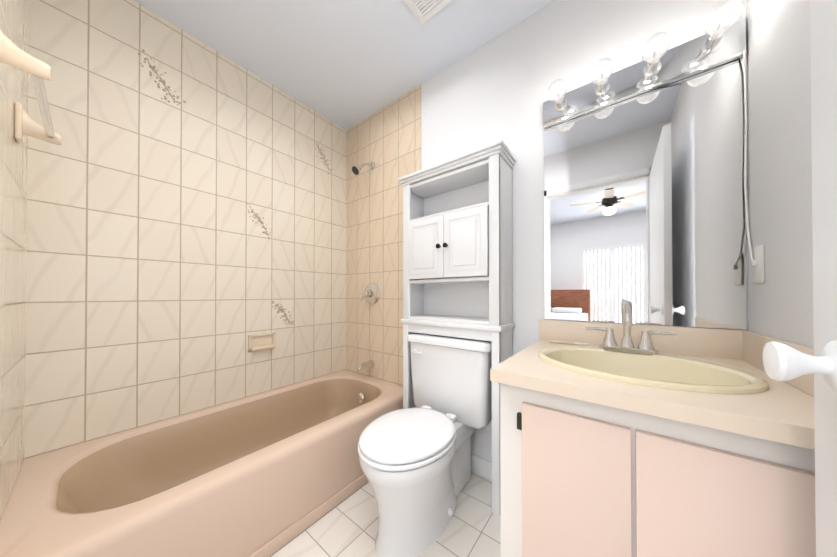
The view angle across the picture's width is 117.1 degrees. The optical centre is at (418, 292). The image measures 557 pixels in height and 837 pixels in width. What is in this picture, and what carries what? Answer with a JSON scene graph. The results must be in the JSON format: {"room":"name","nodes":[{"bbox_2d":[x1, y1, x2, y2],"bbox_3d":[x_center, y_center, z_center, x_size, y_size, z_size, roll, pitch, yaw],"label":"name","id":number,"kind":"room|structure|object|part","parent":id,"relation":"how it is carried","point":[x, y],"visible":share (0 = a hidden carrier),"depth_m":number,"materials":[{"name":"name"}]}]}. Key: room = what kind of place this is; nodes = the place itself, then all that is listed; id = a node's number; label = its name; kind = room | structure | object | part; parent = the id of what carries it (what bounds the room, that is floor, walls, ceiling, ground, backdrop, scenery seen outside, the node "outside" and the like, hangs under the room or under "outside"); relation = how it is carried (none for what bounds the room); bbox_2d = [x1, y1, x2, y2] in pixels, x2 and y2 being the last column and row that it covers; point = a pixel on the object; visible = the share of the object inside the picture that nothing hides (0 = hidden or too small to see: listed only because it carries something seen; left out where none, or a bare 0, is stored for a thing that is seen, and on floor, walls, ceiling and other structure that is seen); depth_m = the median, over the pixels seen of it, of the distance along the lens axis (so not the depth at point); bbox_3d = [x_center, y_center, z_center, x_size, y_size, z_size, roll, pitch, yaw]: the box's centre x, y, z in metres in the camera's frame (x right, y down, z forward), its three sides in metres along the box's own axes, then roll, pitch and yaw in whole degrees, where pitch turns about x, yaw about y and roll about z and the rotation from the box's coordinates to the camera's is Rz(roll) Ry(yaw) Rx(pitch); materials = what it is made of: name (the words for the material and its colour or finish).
{"room":"bathroom","nodes":[
{"label":"bathroom","id":0,"kind":"room"},
{"bbox_2d":[134,0,554,129],"bbox_3d":[-0.216,-1.462,0.946,2.400,0.100,1.724,0,0,38],"label":"ceiling","id":1,"kind":"structure","parent":0,"point":[346,64],"depth_m":1.42,"materials":[{"name":"white paint"}]},
{"bbox_2d":[404,0,451,24],"bbox_3d":[0.004,-1.401,1.165,0.180,0.018,0.280,0,0,38],"label":"ceiling vent","id":2,"kind":"object","parent":1,"relation":"in","point":[423,11],"visible":0.98,"depth_m":1.25,"materials":[{"name":"white plastic"}]},
{"bbox_2d":[270,472,500,556],"bbox_3d":[-0.216,1.078,0.928,2.400,0.100,1.724,0,0,38],"label":"floor","id":3,"kind":"structure","parent":0,"point":[348,527],"depth_m":1.10,"materials":[{"name":"tile"}]},
{"bbox_2d":[0,369,402,556],"bbox_3d":[-0.781,0.841,1.365,0.771,0.380,1.522,0,0,38],"label":"bathtub","id":4,"kind":"object","parent":3,"relation":"on","point":[268,473],"visible":0.9,"depth_m":1.06,"materials":[{"name":"beige ceramic"}]},
{"bbox_2d":[358,333,491,556],"bbox_3d":[0.031,0.634,1.220,0.504,0.792,0.717,0,0,38],"label":"toilet","id":5,"kind":"object","parent":3,"relation":"on","point":[415,464],"visible":0.88,"depth_m":1.11,"materials":[{"name":"white ceramic"}]},
{"bbox_2d":[398,140,516,515],"bbox_3d":[0.186,0.168,1.424,0.638,1.726,0.234,0,0,38],"label":"tall cabinet","id":6,"kind":"object","parent":3,"relation":"on","point":[457,246],"visible":0.92,"depth_m":1.35,"materials":[{"name":"white wood"}]},
{"bbox_2d":[490,301,815,556],"bbox_3d":[0.666,0.527,0.812,0.653,1.001,0.634,0,0,38],"label":"bathroom vanity","id":7,"kind":"object","parent":3,"relation":"on","point":[627,438],"visible":1,"depth_m":0.60,"materials":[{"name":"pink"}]},
{"bbox_2d":[550,340,586,344],"bbox_3d":[0.668,0.223,1.144,0.146,0.011,0.012,0,0,33],"label":"toothbrush","id":8,"kind":"object","parent":7,"relation":"on","point":[561,342],"visible":0.94,"depth_m":1.14,"materials":[{"name":"plastic"}]},
{"bbox_2d":[421,0,748,461],"bbox_3d":[0.279,-0.188,1.580,2.400,2.440,0.100,0,0,38],"label":"wall","id":9,"kind":"structure","parent":0,"point":[493,90],"depth_m":1.30,"materials":[{"name":"white paint"}]},
{"bbox_2d":[346,84,420,385],"bbox_3d":[-0.304,-0.375,1.963,0.810,2.059,0.008,0,0,38],"label":"wall tile","id":10,"kind":"structure","parent":9,"relation":"attached to","point":[386,139],"depth_m":1.95,"materials":[{"name":"beige tile"}]},
{"bbox_2d":[352,162,374,174],"bbox_3d":[-0.419,-0.949,1.932,0.066,0.153,0.186,0,0,38],"label":"shower head","id":11,"kind":"object","parent":10,"relation":"attached to","point":[357,169],"visible":1,"depth_m":1.90},
{"bbox_2d":[357,360,374,370],"bbox_3d":[-0.406,0.550,1.938,0.060,0.060,0.144,0,0,38],"label":"tub spout","id":12,"kind":"object","parent":10,"relation":"attached to","point":[367,364],"visible":1,"depth_m":1.92,"materials":[{"name":"silver metal"}]},
{"bbox_2d":[360,283,379,303],"bbox_3d":[-0.387,0.005,1.968,0.170,0.170,0.080,0,0,38],"label":"shower valve","id":13,"kind":"object","parent":10,"relation":"attached to","point":[371,293],"visible":1,"depth_m":1.96,"materials":[{"name":"silver metal"}]},
{"bbox_2d":[471,453,491,480],"bbox_3d":[0.297,0.982,1.489,0.780,0.100,0.011,0,0,38],"label":"baseboard","id":14,"kind":"structure","parent":9,"relation":"attached to","point":[480,466],"depth_m":1.44,"materials":[{"name":"white paint"}]},
{"bbox_2d":[544,58,746,329],"bbox_3d":[0.865,-0.338,1.063,0.627,0.927,0.005,0,0,38],"label":"mirror","id":15,"kind":"object","parent":9,"relation":"attached to","point":[644,207],"visible":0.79,"depth_m":1.01,"materials":[{"name":"clear glass"}]},
{"bbox_2d":[543,0,753,259],"bbox_3d":[0.815,-0.513,0.996,0.630,0.827,0.175,0,0,38],"label":"vanity light","id":16,"kind":"object","parent":9,"relation":"attached to","point":[718,46],"depth_m":0.97,"materials":[{"name":"silver metal"}]},
{"bbox_3d":[1.086,-0.458,0.841,0.012,0.715,0.068,0,0,38],"label":"light bar cord","id":17,"kind":"part","parent":16,"relation":"part of","materials":[{"name":"white plastic"}]},
{"bbox_2d":[746,0,813,348],"bbox_3d":[0.665,-0.197,0.196,0.100,2.440,1.624,0,0,38],"label":"wall","id":18,"kind":"structure","parent":0,"point":[779,133],"depth_m":0.70,"materials":[{"name":"white paint"}]},
{"bbox_2d":[751,245,764,283],"bbox_3d":[1.061,-0.088,0.805,0.016,0.116,0.070,0,0,38],"label":"electrical outlet","id":19,"kind":"object","parent":18,"relation":"attached to","point":[757,265],"visible":1,"depth_m":0.79,"materials":[{"name":"white plastic"}]},
{"bbox_3d":[-0.711,-0.196,0.294,2.200,2.440,0.100,0,0,38],"label":"wall","id":20,"kind":"structure","parent":0,"visible":0},
{"bbox_2d":[0,0,28,520],"bbox_3d":[-1.122,-0.384,0.679,1.080,2.059,0.008,0,0,38],"label":"wall tile","id":21,"kind":"structure","parent":20,"relation":"attached to","point":[14,21],"depth_m":0.82,"materials":[{"name":"beige tile"}]},
{"bbox_2d":[0,29,61,144],"bbox_3d":[-1.117,-0.558,0.737,0.510,0.120,0.088,0,0,38],"label":"towel bar","id":22,"kind":"object","parent":21,"relation":"attached to","point":[12,54],"visible":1,"depth_m":0.69,"materials":[{"name":"beige ceramic"}]},
{"bbox_2d":[763,0,836,556],"bbox_3d":[0.352,0.006,0.054,0.155,2.017,0.780,0,0,38],"label":"door","id":23,"kind":"structure","parent":20,"relation":"in","point":[783,362],"depth_m":0.35,"materials":[{"name":"white paint"}]},
{"bbox_3d":[-1.158,-0.187,1.599,0.100,2.440,1.624,0,0,38],"label":"wall","id":24,"kind":"structure","parent":0,"visible":0},
{"bbox_2d":[24,0,346,457],"bbox_3d":[-1.084,-0.378,1.607,0.008,2.059,1.524,0,0,38],"label":"wall tile","id":25,"kind":"structure","parent":24,"relation":"attached to","point":[162,273],"depth_m":1.31,"materials":[{"name":"beige tile"}]},
{"bbox_2d":[248,332,274,351],"bbox_3d":[-1.011,0.318,1.661,0.036,0.104,0.156,0,0,38],"label":"soap dish","id":26,"kind":"object","parent":25,"relation":"attached to","point":[258,342],"visible":1,"depth_m":1.66,"materials":[{"name":"beige ceramic"}]}
]}

